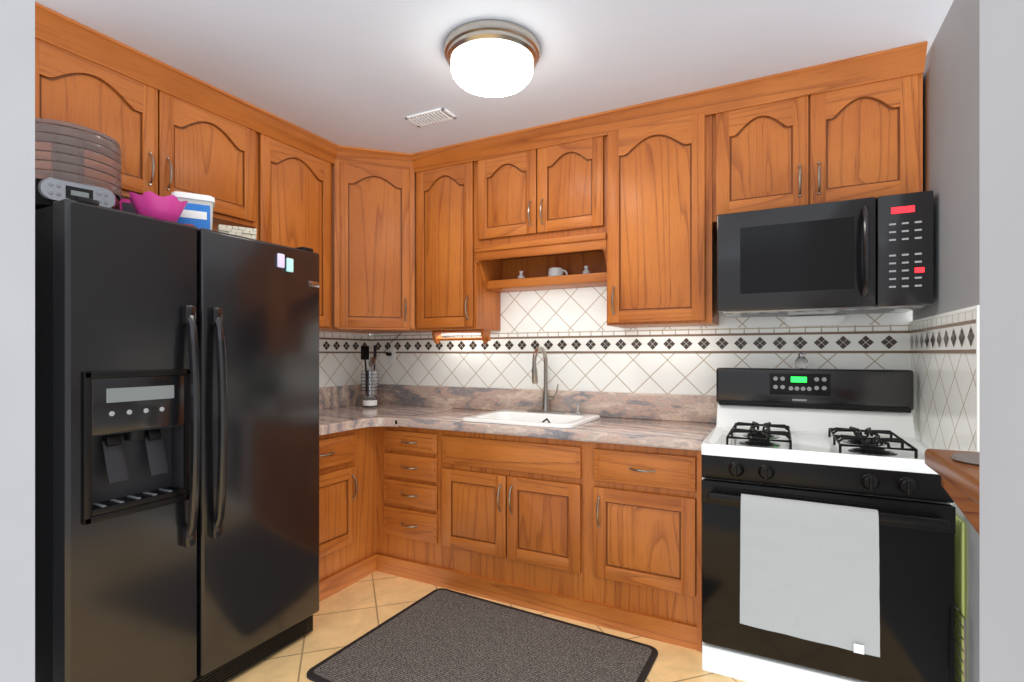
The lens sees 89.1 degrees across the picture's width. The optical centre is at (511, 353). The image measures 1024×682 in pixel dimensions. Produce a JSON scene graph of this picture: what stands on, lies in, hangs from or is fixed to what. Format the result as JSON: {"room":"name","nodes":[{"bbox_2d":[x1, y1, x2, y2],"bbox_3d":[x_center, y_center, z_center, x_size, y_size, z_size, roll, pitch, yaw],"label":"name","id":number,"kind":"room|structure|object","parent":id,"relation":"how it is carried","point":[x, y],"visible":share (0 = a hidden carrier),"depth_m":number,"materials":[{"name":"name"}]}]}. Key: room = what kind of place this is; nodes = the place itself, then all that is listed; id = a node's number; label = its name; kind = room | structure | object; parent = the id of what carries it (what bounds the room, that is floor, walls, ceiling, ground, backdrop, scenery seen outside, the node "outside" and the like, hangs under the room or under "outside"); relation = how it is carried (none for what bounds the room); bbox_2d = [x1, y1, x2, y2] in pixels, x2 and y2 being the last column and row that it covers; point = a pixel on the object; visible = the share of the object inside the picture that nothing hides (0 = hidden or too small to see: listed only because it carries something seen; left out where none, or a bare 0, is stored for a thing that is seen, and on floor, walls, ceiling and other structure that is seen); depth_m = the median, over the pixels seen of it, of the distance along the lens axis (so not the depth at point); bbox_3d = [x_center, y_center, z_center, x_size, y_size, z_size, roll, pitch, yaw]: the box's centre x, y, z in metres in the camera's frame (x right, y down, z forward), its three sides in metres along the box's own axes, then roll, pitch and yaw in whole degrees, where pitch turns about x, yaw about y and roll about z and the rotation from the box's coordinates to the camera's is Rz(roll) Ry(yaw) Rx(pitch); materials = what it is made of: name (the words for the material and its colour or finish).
{"room":"kitchen","nodes":[
{"label":"kitchen","id":0,"kind":"room"},
{"bbox_2d":[0,0,34,681],"bbox_3d":[-2.299,0.025,1.897,2.057,2.547,0.120,0,0,27],"label":"wall","id":1,"kind":"structure","parent":0,"point":[17,340],"depth_m":1.45,"materials":[{"name":"grey paint"}]},
{"bbox_2d":[319,331,368,334],"bbox_3d":[-1.639,0.025,2.918,0.100,2.547,2.300,0,0,27],"label":"wall","id":2,"kind":"structure","parent":0,"point":[344,333],"depth_m":3.68,"materials":[{"name":"grey paint"}]},
{"bbox_2d":[35,22,178,199],"bbox_3d":[-1.782,-0.923,2.157,0.322,0.532,0.555,0,0,27],"label":"upper cabinet","id":3,"kind":"object","parent":2,"relation":"attached to","point":[76,82],"depth_m":2.13,"materials":[{"name":"brown wood"}]},
{"bbox_2d":[179,86,258,230],"bbox_3d":[-1.588,-0.923,2.536,0.322,0.532,0.556,0,0,27],"label":"upper cabinet","id":4,"kind":"object","parent":2,"relation":"attached to","point":[219,145],"depth_m":2.53,"materials":[{"name":"brown wood"}]},
{"bbox_2d":[256,118,334,331],"bbox_3d":[-1.322,-0.668,3.016,0.356,1.042,0.540,0,0,27],"label":"upper cabinet","id":5,"kind":"object","parent":2,"relation":"attached to","point":[297,175],"depth_m":2.95,"materials":[{"name":"brown wood"}]},
{"bbox_2d":[319,384,362,409],"bbox_3d":[-1.339,0.300,3.352,0.020,0.145,1.236,0,0,27],"label":"backsplash","id":6,"kind":"structure","parent":2,"relation":"attached to","point":[334,395],"depth_m":3.62,"materials":[{"name":"beige stone"}]},
{"bbox_2d":[227,571,746,681],"bbox_3d":[-0.633,1.323,1.165,5.690,0.050,4.700,0,0,27],"label":"floor","id":7,"kind":"structure","parent":0,"point":[346,616],"depth_m":2.39,"materials":[{"name":"tile"}]},
{"bbox_2d":[35,196,318,681],"bbox_3d":[-1.441,0.409,2.149,0.894,1.777,0.963,0,0,27],"label":"refrigerator","id":8,"kind":"object","parent":7,"relation":"on","point":[176,452],"visible":1,"depth_m":1.81,"materials":[{"name":"black metal"}]},
{"bbox_2d":[35,118,121,209],"bbox_3d":[-1.519,-0.618,1.789,0.320,0.298,0.296,0,0,27],"label":"dehydrator","id":9,"kind":"object","parent":8,"relation":"on","point":[72,160],"visible":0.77,"depth_m":1.69,"materials":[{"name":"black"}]},
{"bbox_2d":[119,199,136,213],"bbox_3d":[-1.439,-0.528,2.021,0.150,0.122,0.040,0,0,-41],"label":"box","id":10,"kind":"object","parent":8,"relation":"on","point":[126,205],"visible":0.02,"depth_m":1.99,"materials":[{"name":"pink"}]},
{"bbox_2d":[128,191,187,221],"bbox_3d":[-1.287,-0.515,1.894,0.188,0.094,0.188,0,0,27],"label":"bowl","id":11,"kind":"object","parent":8,"relation":"on","point":[154,205],"visible":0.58,"depth_m":1.84,"materials":[{"name":"pink plastic"}]},
{"bbox_2d":[171,191,214,229],"bbox_3d":[-1.265,-0.545,2.069,0.145,0.153,0.118,0,0,-31],"label":"tub","id":12,"kind":"object","parent":8,"relation":"on","point":[197,212],"visible":0.52,"depth_m":2.03,"materials":[{"name":"white"}]},
{"bbox_2d":[218,224,256,239],"bbox_3d":[-1.144,-0.496,2.168,0.140,0.055,0.046,0,0,-35],"label":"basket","id":13,"kind":"object","parent":8,"relation":"on","point":[251,233],"visible":0.62,"depth_m":2.15,"materials":[{"name":"beige"}]},
{"bbox_2d":[319,434,374,601],"bbox_3d":[-1.212,0.860,2.960,0.603,0.875,0.655,0,0,27],"label":"base cabinet","id":14,"kind":"object","parent":7,"relation":"on","point":[346,465],"depth_m":2.89,"materials":[{"name":"brown wood"}]},
{"bbox_2d":[383,426,454,589],"bbox_3d":[-0.406,0.860,3.229,0.489,0.875,0.602,0,0,27],"label":"base cabinet","id":15,"kind":"object","parent":7,"relation":"on","point":[419,465],"depth_m":2.96,"materials":[{"name":"brown wood"}]},
{"bbox_2d":[319,402,454,441],"bbox_3d":[-1.001,0.398,3.179,0.779,0.050,1.236,0,0,27],"label":"countertop","id":16,"kind":"structure","parent":15,"relation":"on","point":[336,421],"depth_m":3.07,"materials":[{"name":"beige stone"}]},
{"bbox_2d":[361,345,378,407],"bbox_3d":[-0.977,0.158,3.593,0.146,0.428,0.121,0,0,27],"label":"utensil holder","id":17,"kind":"object","parent":16,"relation":"on","point":[369,385],"visible":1,"depth_m":3.55,"materials":[{"name":"silver metal"}]},
{"bbox_2d":[399,406,466,433],"bbox_3d":[-0.350,0.398,3.186,0.433,0.050,0.628,0,0,27],"label":"countertop","id":18,"kind":"structure","parent":15,"relation":"on","point":[437,420],"depth_m":2.96,"materials":[{"name":"beige stone"}]},
{"bbox_2d":[307,588,657,681],"bbox_3d":[-0.099,1.292,2.184,1.244,0.012,0.948,0,0,27],"label":"mat","id":19,"kind":"object","parent":7,"relation":"on","point":[441,635],"visible":1,"depth_m":2.25,"materials":[{"name":"grey"}]},
{"bbox_2d":[455,454,566,617],"bbox_3d":[0.106,0.933,2.967,0.810,0.730,0.602,0,0,27],"label":"base cabinet","id":20,"kind":"object","parent":7,"relation":"on","point":[511,517],"depth_m":2.69,"materials":[{"name":"brown wood"}]},
{"bbox_2d":[447,406,606,465],"bbox_3d":[0.108,0.456,2.937,0.691,0.201,0.551,0,0,27],"label":"sink","id":21,"kind":"object","parent":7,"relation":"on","point":[509,433],"depth_m":2.74,"materials":[{"name":"white ceramic"}]},
{"bbox_2d":[567,442,701,651],"bbox_3d":[0.694,0.860,2.665,0.600,0.875,0.602,0,0,27],"label":"base cabinet","id":22,"kind":"object","parent":7,"relation":"on","point":[584,506],"depth_m":2.40,"materials":[{"name":"brown wood"}]},
{"bbox_2d":[559,418,716,453],"bbox_3d":[0.675,0.398,2.660,0.652,0.050,0.628,0,0,27],"label":"countertop","id":23,"kind":"structure","parent":22,"relation":"on","point":[653,433],"depth_m":2.48,"materials":[{"name":"beige stone"}]},
{"bbox_2d":[701,367,955,681],"bbox_3d":[1.250,0.685,2.175,0.802,1.225,0.765,0,0,27],"label":"gas range","id":24,"kind":"object","parent":7,"relation":"on","point":[844,437],"visible":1,"depth_m":1.96,"materials":[{"name":"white metal"}]},
{"bbox_2d":[794,352,808,368],"bbox_3d":[1.380,0.034,2.482,0.060,0.077,0.060,0,0,27],"label":"jar","id":25,"kind":"object","parent":24,"relation":"on","point":[801,361],"visible":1,"depth_m":2.46,"materials":[{"name":"clear glass"}]},
{"bbox_2d":[740,494,879,656],"bbox_3d":[1.047,0.771,1.855,0.430,0.488,0.059,0,0,27],"label":"oven towel","id":26,"kind":"object","parent":24,"relation":"hanging from","point":[809,571],"visible":1,"depth_m":1.83,"materials":[{"name":"white fabric"}]},
{"bbox_2d":[955,516,965,681],"bbox_3d":[1.596,0.928,1.943,0.018,0.740,0.642,0,0,27],"label":"wire rack","id":27,"kind":"object","parent":7,"relation":"on","point":[960,647],"visible":0.31,"depth_m":1.72,"materials":[{"name":"yellow"}]},
{"bbox_2d":[35,0,953,153],"bbox_3d":[-0.633,-1.274,1.165,5.690,0.050,4.700,0,0,27],"label":"ceiling","id":28,"kind":"structure","parent":0,"point":[369,74],"depth_m":2.13,"materials":[{"name":"paint"}]},
{"bbox_2d":[404,108,456,126],"bbox_3d":[-0.431,-1.242,2.753,0.250,0.013,0.125,0,0,27],"label":"ceiling vent","id":29,"kind":"object","parent":28,"relation":"in","point":[431,117],"visible":1,"depth_m":2.74,"materials":[{"name":"white plastic"}]},
{"bbox_2d":[444,20,539,96],"bbox_3d":[-0.082,-1.171,2.141,0.396,0.148,0.396,0,0,27],"label":"ceiling light","id":30,"kind":"object","parent":28,"relation":"attached to","point":[492,58],"visible":1,"depth_m":2.02,"materials":[{"name":"white glass"}]},
{"bbox_2d":[913,0,979,681],"bbox_3d":[1.377,0.025,1.370,0.100,2.547,2.300,0,0,27],"label":"wall","id":31,"kind":"structure","parent":0,"point":[951,127],"depth_m":1.79,"materials":[{"name":"grey paint"}]},
{"bbox_2d":[925,449,979,534],"bbox_3d":[0.993,0.403,0.944,0.176,0.270,1.110,0,0,27],"label":"ledge shelf","id":32,"kind":"object","parent":31,"relation":"attached to","point":[960,482],"visible":0.48,"depth_m":1.32,"materials":[{"name":"brown wood"}]},
{"bbox_2d":[951,453,979,465],"bbox_3d":[1.171,0.263,1.274,0.150,0.010,0.150,0,0,27],"label":"trivet","id":33,"kind":"object","parent":32,"relation":"on","point":[971,458],"visible":0.4,"depth_m":1.29,"materials":[{"name":"grey"}]},
{"bbox_2d":[980,0,1023,681],"bbox_3d":[1.152,0.025,0.126,1.566,2.547,0.120,0,0,27],"label":"wall","id":34,"kind":"structure","parent":0,"point":[1001,340],"depth_m":0.48,"materials":[{"name":"grey paint"}]},
{"bbox_3d":[0.417,0.024,3.212,3.490,2.547,0.100,0,0,27],"label":"wall","id":35,"kind":"structure","parent":0,"visible":0},
{"bbox_2d":[319,333,366,386],"bbox_3d":[-1.332,-0.132,3.395,0.010,1.060,1.110,0,0,27],"label":"backsplash","id":36,"kind":"structure","parent":35,"relation":"attached to","point":[340,362],"depth_m":3.65,"materials":[{"name":"tile"}]},
{"bbox_2d":[331,147,418,333],"bbox_3d":[-0.893,-0.668,3.438,0.735,1.042,0.674,0,0,27],"label":"upper cabinet","id":37,"kind":"object","parent":35,"relation":"attached to","point":[377,191],"depth_m":3.23,"materials":[{"name":"brown wood"}]},
{"bbox_2d":[441,332,480,334],"bbox_3d":[-0.342,-0.135,3.419,0.310,0.022,0.055,0,0,27],"label":"under-cabinet light","id":38,"kind":"object","parent":37,"relation":"attached to","point":[460,333],"visible":0.38,"depth_m":3.40,"materials":[{"name":"white plastic"}]},
{"bbox_2d":[432,330,490,343],"bbox_3d":[-0.323,-0.103,3.340,0.416,0.085,0.088,0,0,27],"label":"paper towel holder","id":39,"kind":"object","parent":37,"relation":"attached to","point":[485,337],"visible":1,"depth_m":3.32,"materials":[{"name":"brown wood"}]},
{"bbox_2d":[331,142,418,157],"bbox_3d":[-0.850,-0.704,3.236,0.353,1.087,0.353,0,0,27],"label":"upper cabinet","id":40,"kind":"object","parent":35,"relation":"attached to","point":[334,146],"depth_m":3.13,"materials":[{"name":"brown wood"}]},
{"bbox_2d":[419,150,502,332],"bbox_3d":[-0.367,-0.668,3.348,0.473,1.042,0.355,0,0,27],"label":"upper cabinet","id":41,"kind":"object","parent":35,"relation":"attached to","point":[461,285],"depth_m":3.20,"materials":[{"name":"brown wood"}]},
{"bbox_2d":[475,138,566,257],"bbox_3d":[0.060,-0.913,3.147,0.469,0.552,0.322,0,0,27],"label":"upper cabinet","id":42,"kind":"object","parent":35,"relation":"attached to","point":[511,179],"depth_m":3.00,"materials":[{"name":"brown wood"}]},
{"bbox_2d":[518,271,524,278],"bbox_3d":[0.057,-0.461,3.210,0.046,0.091,0.048,0,0,27],"label":"bottle","id":43,"kind":"object","parent":42,"relation":"on","point":[521,275],"visible":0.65,"depth_m":3.20,"materials":[{"name":"white ceramic"}]},
{"bbox_2d":[548,267,567,275],"bbox_3d":[0.275,-0.461,3.099,0.124,0.090,0.094,0,0,27],"label":"cup","id":44,"kind":"object","parent":42,"relation":"on","point":[556,271],"visible":0.48,"depth_m":3.07,"materials":[{"name":"white ceramic"}]},
{"bbox_2d":[377,384,717,421],"bbox_3d":[0.026,0.300,3.335,2.424,0.145,0.020,0,0,27],"label":"backsplash","id":45,"kind":"structure","parent":35,"relation":"attached to","point":[677,407],"depth_m":3.16,"materials":[{"name":"beige stone"}]},
{"bbox_2d":[547,126,602,249],"bbox_3d":[0.361,-0.913,2.993,0.469,0.552,0.322,0,0,27],"label":"upper cabinet","id":46,"kind":"object","parent":35,"relation":"attached to","point":[574,157],"depth_m":2.82,"materials":[{"name":"brown wood"}]},
{"bbox_2d":[582,266,589,273],"bbox_3d":[0.430,-0.461,3.019,0.046,0.091,0.048,0,0,27],"label":"bottle","id":47,"kind":"object","parent":46,"relation":"on","point":[586,271],"visible":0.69,"depth_m":3.01,"materials":[{"name":"white ceramic"}]},
{"bbox_2d":[367,286,906,395],"bbox_3d":[0.387,-0.132,3.154,3.290,1.060,0.030,0,0,27],"label":"backsplash","id":48,"kind":"structure","parent":35,"relation":"attached to","point":[578,339],"depth_m":3.07,"materials":[{"name":"tile"}]},
{"bbox_2d":[383,333,400,364],"bbox_3d":[-0.870,-0.033,3.792,0.164,0.235,0.030,0,0,27],"label":"wall outlet","id":49,"kind":"object","parent":48,"relation":"attached to","point":[391,354],"visible":1,"depth_m":3.80,"materials":[{"name":"white plastic"}]},
{"bbox_2d":[603,102,718,327],"bbox_3d":[0.799,-0.668,2.761,0.522,1.042,0.334,0,0,27],"label":"upper cabinet","id":50,"kind":"object","parent":35,"relation":"attached to","point":[629,204],"depth_m":2.61,"materials":[{"name":"brown wood"}]},
{"bbox_2d":[715,78,830,225],"bbox_3d":[1.245,-0.913,2.539,0.473,0.552,0.322,0,0,27],"label":"upper cabinet","id":51,"kind":"object","parent":35,"relation":"attached to","point":[773,147],"depth_m":2.38,"materials":[{"name":"brown wood"}]},
{"bbox_2d":[717,190,933,326],"bbox_3d":[1.370,-0.382,2.364,0.788,0.502,0.520,0,0,27],"label":"over-the-range microwave","id":52,"kind":"object","parent":51,"relation":"attached to","point":[838,261],"visible":0.98,"depth_m":2.17,"materials":[{"name":"black metal"}]},
{"bbox_2d":[831,58,925,201],"bbox_3d":[1.556,-0.913,2.380,0.486,0.552,0.322,0,0,27],"label":"upper cabinet","id":53,"kind":"object","parent":35,"relation":"attached to","point":[877,114],"depth_m":2.20,"materials":[{"name":"brown wood"}]},
{"bbox_2d":[907,305,979,451],"bbox_3d":[1.635,-0.132,1.993,0.010,1.060,0.897,0,0,27],"label":"backsplash","id":54,"kind":"structure","parent":35,"relation":"attached to","point":[943,350],"depth_m":1.89,"materials":[{"name":"tile"}]}
]}

